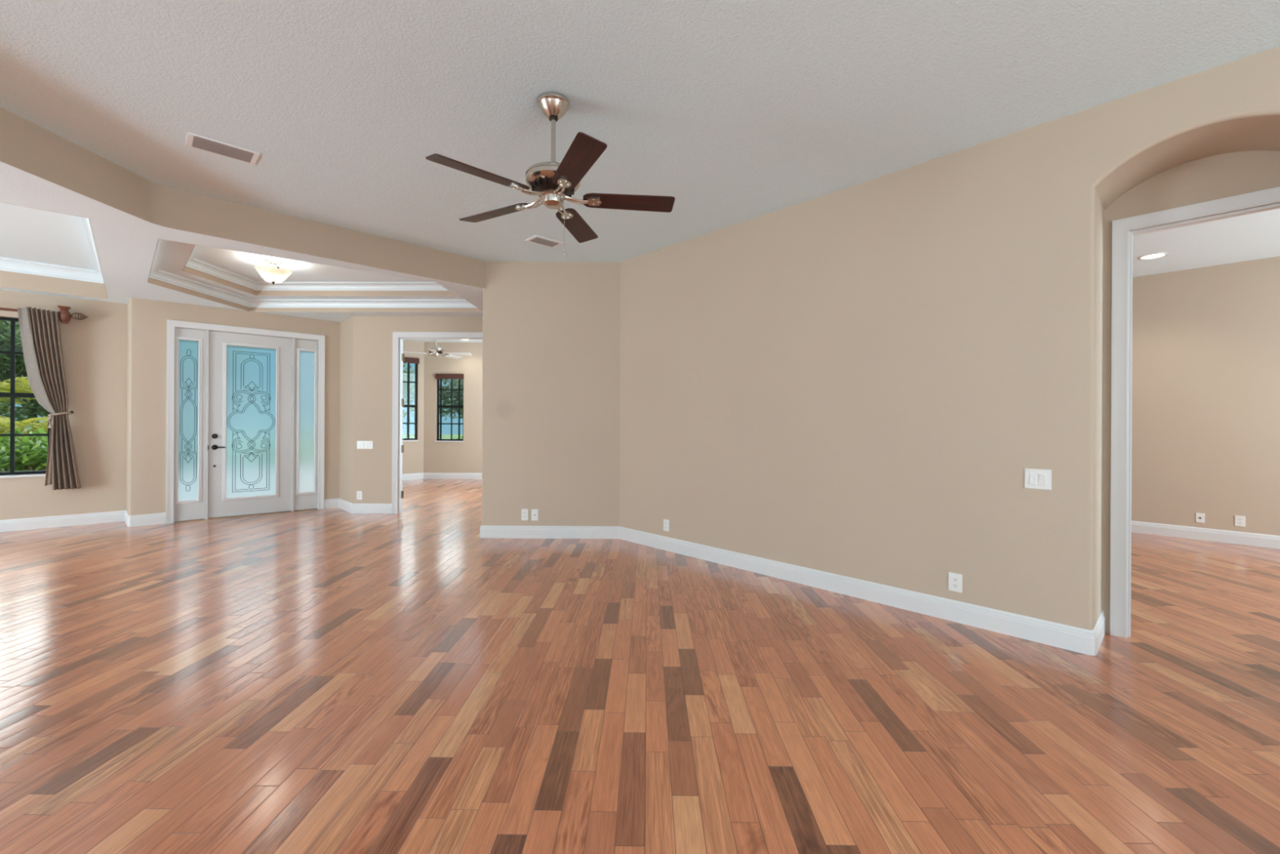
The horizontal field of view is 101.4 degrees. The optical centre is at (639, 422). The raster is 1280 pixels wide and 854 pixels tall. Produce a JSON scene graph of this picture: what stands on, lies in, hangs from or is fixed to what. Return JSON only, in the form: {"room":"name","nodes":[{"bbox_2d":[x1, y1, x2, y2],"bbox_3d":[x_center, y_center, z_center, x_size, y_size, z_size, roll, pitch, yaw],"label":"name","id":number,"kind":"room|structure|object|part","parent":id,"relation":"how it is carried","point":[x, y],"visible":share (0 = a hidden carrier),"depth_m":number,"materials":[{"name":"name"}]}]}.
{"room":"empty living room","nodes":[
{"label":"empty living room","id":0,"kind":"room"},
{"bbox_2d":[0,202,95,270],"bbox_3d":[-6.791,-1.825,3.680,4.406,0.030,3.640,0,0,-42],"label":"ceiling","id":1,"kind":"structure","parent":0,"point":[26,233],"depth_m":5.10,"materials":[{"name":"white paint"}]},
{"bbox_2d":[0,289,127,519],"bbox_3d":[-8.606,-0.149,4.814,5.673,2.763,0.160,0,0,-42],"label":"wall","id":2,"kind":"structure","parent":0,"point":[95,347],"depth_m":6.41,"materials":[{"name":"beige paint"}]},
{"bbox_2d":[0,316,50,478],"bbox_3d":[-7.455,-0.290,5.832,1.223,1.838,0.162,0,0,-42],"label":"window","id":3,"kind":"structure","parent":2,"relation":"in","point":[12,473],"depth_m":6.06,"materials":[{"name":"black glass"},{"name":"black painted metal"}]},
{"bbox_3d":[-7.477,-0.321,5.866,1.138,0.054,0.042,0,0,-42],"label":"meeting rail","id":4,"kind":"part","parent":3,"relation":"part of","materials":[{"name":"black metal"}]},
{"bbox_3d":[-7.440,0.616,5.809,1.223,0.026,0.102,0,0,-42],"label":"sill","id":5,"kind":"part","parent":3,"relation":"part of","materials":[{"name":"white paint"}]},
{"bbox_2d":[0,305,88,324],"bbox_3d":[-7.592,-1.274,5.506,2.494,0.194,0.173,0,0,-42],"label":"curtain rod","id":6,"kind":"object","parent":2,"relation":"attached to","point":[64,316],"visible":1,"depth_m":6.17,"materials":[{"name":"red wood"}]},
{"bbox_2d":[17,306,81,489],"bbox_3d":[-6.863,-0.269,6.102,0.175,2.112,0.492,0,0,29],"label":"curtain","id":7,"kind":"object","parent":6,"relation":"hanging from","point":[40,329],"visible":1,"depth_m":6.11,"materials":[{"name":"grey fabric"}]},
{"bbox_2d":[0,510,125,532],"bbox_3d":[-8.535,1.166,4.766,5.523,0.135,0.016,0,0,-42],"label":"baseboard","id":8,"kind":"structure","parent":2,"relation":"attached to","point":[28,523],"depth_m":6.24,"materials":[{"name":"white paint"}]},
{"bbox_2d":[126,297,340,515],"bbox_3d":[-5.373,-0.132,7.047,2.330,2.763,0.513,0,0,-33],"label":"wall","id":9,"kind":"structure","parent":0,"point":[146,431],"depth_m":6.45,"materials":[{"name":"beige paint"}]},
{"bbox_2d":[124,510,165,526],"bbox_3d":[-6.212,1.178,6.425,0.666,0.135,0.271,0,0,13],"label":"baseboard","id":10,"kind":"structure","parent":9,"relation":"attached to","point":[160,517],"depth_m":6.36,"materials":[{"name":"white paint"}]},
{"bbox_2d":[165,319,324,523],"bbox_3d":[-5.269,-0.009,7.101,1.705,2.519,0.181,0,0,-42],"label":"door","id":11,"kind":"structure","parent":9,"relation":"in","point":[246,406],"depth_m":7.01,"materials":[{"name":"white paint"}]},
{"bbox_3d":[-5.732,-0.028,6.653,0.201,2.038,0.008,0,0,-42],"label":"glass pane","id":12,"kind":"part","parent":11,"relation":"part of","materials":[{"name":"blue glass"}]},
{"bbox_3d":[-5.716,-0.028,6.635,0.267,2.104,0.018,0,0,-42],"label":"glass moulding","id":13,"kind":"part","parent":11,"relation":"part of","materials":[{"name":"blue glass"}]},
{"bbox_3d":[-5.485,0.321,6.821,0.142,0.066,0.053,0,0,-42],"label":"lever handle","id":14,"kind":"part","parent":11,"relation":"part of","materials":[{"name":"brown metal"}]},
{"bbox_3d":[-5.237,-0.012,7.068,0.615,2.087,0.018,0,0,-42],"label":"glass moulding","id":15,"kind":"part","parent":11,"relation":"part of","materials":[{"name":"blue glass"}]},
{"bbox_3d":[-5.253,-0.012,7.086,0.549,2.021,0.008,0,0,-42],"label":"glass pane","id":16,"kind":"part","parent":11,"relation":"part of","materials":[{"name":"glass"}]},
{"bbox_3d":[-4.763,-0.013,7.496,0.265,2.088,0.018,0,0,-42],"label":"glass moulding","id":17,"kind":"part","parent":11,"relation":"part of","materials":[{"name":"glass"}]},
{"bbox_3d":[-4.780,-0.013,7.514,0.199,2.022,0.008,0,0,-42],"label":"glass pane","id":18,"kind":"part","parent":11,"relation":"part of","materials":[{"name":"glass"}]},
{"bbox_2d":[0,161,484,322],"bbox_3d":[-3.995,-1.496,3.750,11.015,0.020,7.859,0,0,-43],"label":"ceiling","id":19,"kind":"structure","parent":0,"point":[126,243],"depth_m":4.46,"materials":[{"name":"white paint"}]},
{"bbox_2d":[0,107,485,311],"bbox_3d":[-5.871,-1.650,3.752,7.025,0.310,8.412,0,0,15],"label":"wall","id":20,"kind":"structure","parent":0,"point":[26,146],"depth_m":4.41,"materials":[{"name":"beige paint"}]},
{"bbox_2d":[0,217,103,283],"bbox_3d":[-6.792,-1.746,3.680,4.303,0.127,3.540,0,0,-42],"label":"crown molding","id":21,"kind":"structure","parent":20,"relation":"attached to","point":[8,264],"depth_m":5.96,"materials":[{"name":"white paint"}]},
{"bbox_2d":[149,239,476,307],"bbox_3d":[-3.671,-1.589,5.655,3.158,0.095,2.840,0,0,0],"label":"crown molding","id":22,"kind":"structure","parent":20,"relation":"attached to","point":[156,273],"depth_m":6.97,"materials":[{"name":"white paint"}]},
{"bbox_2d":[185,244,447,290],"bbox_3d":[-3.670,-1.748,5.695,2.608,0.090,2.199,0,0,0],"label":"crown molding","id":23,"kind":"structure","parent":20,"relation":"attached to","point":[194,264],"depth_m":6.71,"materials":[{"name":"white paint"}]},
{"bbox_2d":[159,240,465,299],"bbox_3d":[-3.670,-1.730,5.648,3.258,0.187,2.956,0,0,0],"label":"ceiling","id":24,"kind":"structure","parent":0,"point":[175,256],"depth_m":6.12,"materials":[{"name":"white paint"}]},
{"bbox_2d":[254,257,291,284],"bbox_3d":[-4.057,-1.659,5.801,0.340,0.272,0.342,0,0,0],"label":"ceiling lamp","id":25,"kind":"object","parent":24,"relation":"attached to","point":[273,274],"visible":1,"depth_m":5.73,"materials":[{"name":"white glass"}]},
{"bbox_3d":[-4.058,-1.622,5.800,0.340,0.131,0.340,0,0,0],"label":"lamp shade","id":26,"kind":"part","parent":25,"relation":"part of","materials":[{"name":"white glass"}]},
{"bbox_2d":[339,315,482,503],"bbox_3d":[-2.176,-0.257,7.586,4.756,3.048,0.613,0,0,0],"label":"wall","id":27,"kind":"structure","parent":0,"point":[366,371],"depth_m":7.28,"materials":[{"name":"beige paint"}]},
{"bbox_2d":[324,497,391,513],"bbox_3d":[-4.028,1.189,7.423,1.214,0.135,0.251,0,0,25],"label":"baseboard","id":28,"kind":"structure","parent":27,"relation":"attached to","point":[352,508],"depth_m":7.27,"materials":[{"name":"white paint"}]},
{"bbox_2d":[356,490,362,499],"bbox_3d":[-3.895,1.010,7.276,0.075,0.120,0.009,0,0,0],"label":"wall outlet","id":29,"kind":"object","parent":27,"relation":"attached to","point":[359,493],"visible":1,"depth_m":7.27,"materials":[{"name":"white plastic"}]},
{"bbox_2d":[356,440,373,448],"bbox_3d":[-3.816,0.310,7.274,0.216,0.103,0.012,0,0,0],"label":"light switch","id":30,"kind":"object","parent":27,"relation":"attached to","point":[360,444],"visible":1,"depth_m":7.27,"materials":[{"name":"white plastic"}]},
{"bbox_2d":[391,332,482,513],"bbox_3d":[-2.614,0.006,7.343,1.639,2.516,0.170,0,0,0],"label":"door frame","id":31,"kind":"structure","parent":27,"relation":"attached to","point":[397,448],"depth_m":7.27,"materials":[{"name":"white paint"}]},
{"bbox_2d":[402,339,424,473],"bbox_3d":[-5.617,-0.275,11.078,2.110,3.048,0.160,0,0,-42],"label":"wall","id":32,"kind":"structure","parent":0,"point":[413,454],"depth_m":11.61,"materials":[{"name":"beige paint"}]},
{"bbox_2d":[402,363,417,441],"bbox_3d":[-5.140,-0.499,11.469,0.520,1.820,0.142,0,0,-42],"label":"window","id":33,"kind":"structure","parent":32,"relation":"in","point":[408,406],"depth_m":11.54,"materials":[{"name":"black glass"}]},
{"bbox_3d":[-5.155,-0.364,11.497,0.435,0.054,0.042,0,0,-42],"label":"meeting rail","id":34,"kind":"part","parent":33,"relation":"part of","materials":[{"name":"black metal"}]},
{"bbox_3d":[-5.124,0.398,11.447,0.520,0.026,0.082,0,0,-42],"label":"sill","id":35,"kind":"part","parent":33,"relation":"part of","materials":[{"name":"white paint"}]},
{"bbox_2d":[403,356,419,364],"bbox_3d":[-5.083,-1.356,11.417,0.527,0.130,0.050,0,0,-42],"label":"window valance","id":36,"kind":"object","parent":32,"relation":"attached to","point":[409,360],"visible":0.62,"depth_m":11.47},
{"bbox_2d":[403,338,482,342],"bbox_3d":[-3.691,-1.814,9.560,5.500,0.050,4.520,0,0,0],"label":"ceiling","id":37,"kind":"structure","parent":0,"point":[412,340],"depth_m":11.48,"materials":[{"name":"white paint"}]},
{"bbox_2d":[403,339,471,359],"bbox_3d":[-3.969,-1.545,10.292,1.319,0.491,1.362,0,0,0],"label":"ceiling fan","id":38,"kind":"object","parent":37,"relation":"hanging from","point":[436,351],"visible":0.82,"depth_m":10.26,"materials":[{"name":"silver metal"}]},
{"bbox_3d":[-4.375,-1.351,10.064,0.535,0.007,0.140,0,12,-33],"label":"blade","id":39,"kind":"part","parent":38,"relation":"part of","materials":[{"name":"white"}]},
{"bbox_3d":[-3.900,-1.349,9.882,0.140,0.007,0.535,13,-3,-15],"label":"blade","id":40,"kind":"part","parent":38,"relation":"part of","materials":[{"name":"white"}]},
{"bbox_3d":[-3.859,-1.349,10.704,0.140,0.007,0.535,-13,-5,20],"label":"blade","id":41,"kind":"part","parent":38,"relation":"part of","materials":[{"name":"white"}]},
{"bbox_3d":[-3.581,-1.347,10.278,0.535,0.007,0.140,0,-12,3],"label":"blade","id":42,"kind":"part","parent":38,"relation":"part of","materials":[{"name":"white"}]},
{"bbox_2d":[423,342,482,472],"bbox_3d":[-2.909,-0.261,11.772,3.880,3.048,0.160,0,0,0],"label":"wall","id":43,"kind":"structure","parent":0,"point":[465,456],"depth_m":11.69,"materials":[{"name":"beige paint"}]},
{"bbox_2d":[402,472,481,479],"bbox_3d":[-3.810,1.191,11.464,5.408,0.135,0.951,0,0,-14],"label":"baseboard","id":44,"kind":"structure","parent":43,"relation":"attached to","point":[418,475],"depth_m":11.68,"materials":[{"name":"white paint"}]},
{"bbox_2d":[434,378,463,441],"bbox_3d":[-4.252,-0.306,11.741,0.637,1.477,0.142,0,0,0],"label":"window","id":45,"kind":"structure","parent":43,"relation":"in","point":[438,381],"depth_m":11.76,"materials":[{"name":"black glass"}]},
{"bbox_3d":[-4.256,0.420,11.711,0.637,0.026,0.082,0,0,0],"label":"sill","id":46,"kind":"part","parent":45,"relation":"part of","materials":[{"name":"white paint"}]},
{"bbox_3d":[-4.244,-0.359,11.771,0.552,0.054,0.042,0,0,0],"label":"meeting rail","id":47,"kind":"part","parent":45,"relation":"part of","materials":[{"name":"black metal"}]},
{"bbox_2d":[435,373,463,379],"bbox_3d":[-4.240,-1.023,11.667,0.619,0.126,0.050,0,0,0],"label":"window valance","id":48,"kind":"object","parent":43,"relation":"attached to","point":[460,376],"visible":1,"depth_m":11.65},
{"bbox_3d":[-4.240,-1.074,11.667,0.609,0.024,0.050,0,0,0],"label":"head rail","id":49,"kind":"part","parent":48,"relation":"part of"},
{"bbox_2d":[481,261,620,526],"bbox_3d":[-0.807,-0.250,5.854,1.874,3.048,0.163,0,0,0],"label":"wall","id":50,"kind":"structure","parent":0,"point":[551,330],"depth_m":5.77,"materials":[{"name":"beige paint"}]},
{"bbox_2d":[521,508,528,519],"bbox_3d":[-1.269,1.014,5.770,0.075,0.125,0.009,0,0,0],"label":"wall outlet","id":51,"kind":"object","parent":50,"relation":"attached to","point":[524,511],"visible":1,"depth_m":5.77,"materials":[{"name":"white plastic"}]},
{"bbox_2d":[531,509,537,520],"bbox_3d":[-1.159,1.017,5.769,0.075,0.126,0.010,0,0,0],"label":"wall jack plate","id":52,"kind":"object","parent":50,"relation":"attached to","point":[534,512],"visible":1,"depth_m":5.77,"materials":[{"name":"white plastic"}]},
{"bbox_2d":[480,524,618,538],"bbox_3d":[-0.997,1.205,5.846,1.540,0.135,0.179,0,0,0],"label":"baseboard","id":53,"kind":"structure","parent":50,"relation":"attached to","point":[486,531],"depth_m":5.76,"materials":[{"name":"white paint"}]},
{"bbox_2d":[0,478,1279,853],"bbox_3d":[-1.561,1.300,3.434,15.061,0.060,16.681,0,0,-44],"label":"floor","id":54,"kind":"structure","parent":0,"point":[332,680],"depth_m":2.38,"materials":[{"name":"brown wood"}]},
{"bbox_2d":[0,0,1279,277],"bbox_3d":[2.900,-1.785,1.712,13.186,0.060,13.444,0,0,0],"label":"ceiling","id":55,"kind":"structure","parent":0,"point":[734,111],"depth_m":2.82,"materials":[{"name":"paint"}]},
{"bbox_2d":[185,132,260,164],"bbox_3d":[-2.716,-1.778,3.416,0.365,0.012,0.205,0,0,-44],"label":"ceiling vent","id":56,"kind":"object","parent":55,"relation":"in","point":[193,140],"visible":1,"depth_m":3.40,"materials":[{"name":"white metal"}]},
{"bbox_2d":[524,235,564,248],"bbox_3d":[-0.934,-1.770,5.138,0.320,0.011,0.200,0,0,-42],"label":"ceiling vent","id":57,"kind":"object","parent":55,"relation":"in","point":[536,239],"visible":1,"depth_m":5.13,"materials":[{"name":"white metal"}]},
{"bbox_2d":[425,91,675,255],"bbox_3d":[-0.449,-1.344,2.913,1.291,0.857,1.308,0,0,0],"label":"ceiling fan","id":58,"kind":"object","parent":55,"relation":"hanging from","point":[554,183],"visible":1,"depth_m":2.85,"materials":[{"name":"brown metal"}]},
{"bbox_3d":[-0.790,-1.240,2.611,0.510,0.007,0.140,0,12,-42],"label":"blade","id":59,"kind":"part","parent":58,"relation":"part of","materials":[{"name":"brown wood"}]},
{"bbox_3d":[-0.846,-1.240,3.102,0.510,0.007,0.140,0,13,30],"label":"blade","id":60,"kind":"part","parent":58,"relation":"part of","materials":[{"name":"brown wood"}]},
{"bbox_3d":[-0.420,-1.063,2.875,0.019,0.295,0.010,0,0,0],"label":"pull chain","id":61,"kind":"part","parent":58,"relation":"part of","materials":[{"name":"silver metal"}]},
{"bbox_3d":[-0.397,-1.238,3.307,0.140,0.007,0.510,-12,-3,11],"label":"blade","id":62,"kind":"part","parent":58,"relation":"part of","materials":[{"name":"brown wood"}]},
{"bbox_3d":[-0.306,-1.237,2.513,0.140,0.007,0.510,14,-6,-24],"label":"blade","id":63,"kind":"part","parent":58,"relation":"part of","materials":[{"name":"brown wood"}]},
{"bbox_3d":[-0.063,-1.236,2.943,0.510,0.007,0.140,0,-12,-6],"label":"blade","id":64,"kind":"part","parent":58,"relation":"part of","materials":[{"name":"brown wood"}]},
{"bbox_2d":[1137,252,1168,260],"bbox_3d":[5.368,-1.739,5.485,0.230,0.006,0.230,0,0,0],"label":"recessed light","id":65,"kind":"object","parent":55,"relation":"in","point":[1150,256],"visible":1,"depth_m":5.47,"materials":[{"name":"white paint"}]},
{"bbox_2d":[619,46,1279,630],"bbox_3d":[3.083,-0.230,2.667,0.470,3.048,9.056,0,0,-44],"label":"wall","id":66,"kind":"structure","parent":0,"point":[864,380],"depth_m":3.56,"materials":[{"name":"beige paint"}]},
{"bbox_2d":[663,519,669,531],"bbox_3d":[0.264,1.029,5.255,0.009,0.114,0.078,0,0,-44],"label":"wall outlet","id":67,"kind":"object","parent":66,"relation":"attached to","point":[666,522],"visible":1,"depth_m":5.25,"materials":[{"name":"white plastic"}]},
{"bbox_2d":[618,526,1105,655],"bbox_3d":[1.166,1.217,4.315,4.008,0.135,0.481,0,0,39],"label":"baseboard","id":68,"kind":"structure","parent":66,"relation":"attached to","point":[1084,641],"depth_m":3.62,"materials":[{"name":"white paint"}]},
{"bbox_2d":[948,572,962,592],"bbox_3d":[2.044,1.036,3.398,0.009,0.119,0.080,0,0,-44],"label":"wall outlet","id":69,"kind":"object","parent":66,"relation":"attached to","point":[955,580],"visible":1,"depth_m":3.39,"materials":[{"name":"white plastic"}]},
{"bbox_2d":[951,582,958,587],"bbox_3d":[2.042,1.056,3.396,0.002,0.029,0.034,0,0,-44],"label":"socket","id":70,"kind":"object","parent":69,"relation":"attached to","point":[953,584],"depth_m":3.40,"materials":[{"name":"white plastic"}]},
{"bbox_2d":[951,577,958,582],"bbox_3d":[2.042,1.016,3.396,0.002,0.029,0.034,0,0,-44],"label":"socket","id":71,"kind":"object","parent":69,"relation":"attached to","point":[953,579],"depth_m":3.40,"materials":[{"name":"white plastic"}]},
{"bbox_2d":[1024,468,1051,489],"bbox_3d":[2.344,0.333,3.087,0.012,0.118,0.128,0,0,-44],"label":"light switch","id":72,"kind":"object","parent":66,"relation":"attached to","point":[1034,478],"visible":1,"depth_m":3.09,"materials":[{"name":"white plastic"}]},
{"bbox_3d":[2.328,0.333,3.104,0.003,0.070,0.035,0,0,-44],"label":"switch frame","id":73,"kind":"part","parent":72,"relation":"part of","materials":[{"name":"white plastic"}]},
{"bbox_2d":[1102,151,1279,633],"bbox_3d":[3.592,-0.227,2.562,0.120,3.048,7.500,0,0,-44],"label":"wall","id":74,"kind":"structure","parent":0,"point":[1211,178],"depth_m":3.05,"materials":[{"name":"beige paint"}]},
{"bbox_2d":[1110,186,1279,637],"bbox_3d":[3.190,0.034,2.965,0.142,2.522,0.772,0,0,-44],"label":"door frame","id":75,"kind":"structure","parent":74,"relation":"attached to","point":[1123,230],"depth_m":3.16,"materials":[{"name":"white paint"}]},
{"bbox_2d":[1131,256,1279,535],"bbox_3d":[6.590,-0.211,5.632,0.120,3.048,7.450,0,0,-44],"label":"wall","id":76,"kind":"structure","parent":0,"point":[1206,403],"depth_m":5.82,"materials":[{"name":"beige paint"}]},
{"bbox_2d":[1195,512,1204,523],"bbox_3d":[6.269,1.067,5.864,0.016,0.108,0.069,0,0,-44],"label":"wall jack plate","id":77,"kind":"object","parent":76,"relation":"attached to","point":[1200,517],"visible":1,"depth_m":5.86,"materials":[{"name":"white plastic"}]},
{"bbox_2d":[1131,520,1279,548],"bbox_3d":[6.550,1.245,5.567,0.016,0.135,7.300,0,0,-44],"label":"baseboard","id":78,"kind":"structure","parent":76,"relation":"attached to","point":[1160,529],"depth_m":5.82,"materials":[{"name":"white paint"}]},
{"bbox_2d":[1234,515,1244,526],"bbox_3d":[6.473,1.062,5.654,0.009,0.114,0.075,0,0,-44],"label":"wall outlet","id":79,"kind":"object","parent":76,"relation":"attached to","point":[1239,521],"visible":1,"depth_m":5.65,"materials":[{"name":"white plastic"}]},
{"label":"outside","id":80,"kind":"structure","parent":0,"visible":0},
{"bbox_2d":[0,434,462,471],"bbox_3d":[-0.008,1.548,17.500,90.000,0.140,85.000,0,0,0],"label":"ground","id":81,"kind":"structure","parent":80,"point":[404,436],"depth_m":49.61,"materials":[{"name":"green plant"}]},
{"bbox_2d":[0,376,35,414],"bbox_3d":[-15.495,0.145,12.567,3.452,2.515,3.035,0,0,-22],"label":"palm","id":82,"kind":"object","parent":81,"relation":"on","point":[5,387],"visible":0.33,"depth_m":12.70,"materials":[{"name":"green plant"}]},
{"bbox_2d":[0,424,48,471],"bbox_3d":[-8.686,0.732,7.487,1.420,1.442,1.521,0,0,0],"label":"shrub","id":83,"kind":"object","parent":81,"relation":"on","point":[28,457],"visible":0.3,"depth_m":7.44,"materials":[{"name":"green plant"}]},
{"bbox_2d":[0,320,48,445],"bbox_3d":[-18.614,-1.083,15.591,4.487,4.939,4.434,0,0,0],"label":"tree","id":84,"kind":"object","parent":81,"relation":"on","point":[32,409],"visible":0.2,"depth_m":15.06,"materials":[{"name":"green plant"}]},
{"bbox_2d":[0,415,48,451],"bbox_3d":[-12.308,0.637,10.462,2.920,1.574,2.651,0,0,0],"label":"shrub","id":85,"kind":"object","parent":81,"relation":"on","point":[4,422],"visible":0.31,"depth_m":10.14,"materials":[{"name":"green plant"}]},
{"bbox_2d":[402,363,414,422],"bbox_3d":[-12.320,-0.899,24.805,4.246,4.638,4.286,0,0,0],"label":"tree","id":86,"kind":"object","parent":81,"relation":"on","point":[404,375],"visible":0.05,"depth_m":25.34,"materials":[{"name":"green plant"}]},
{"bbox_2d":[404,368,462,420],"bbox_3d":[-7.852,-0.732,23.724,4.538,4.350,4.218,0,0,0],"label":"tree","id":87,"kind":"object","parent":81,"relation":"on","point":[446,394],"visible":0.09,"depth_m":22.71,"materials":[{"name":"green plant"}]}
]}

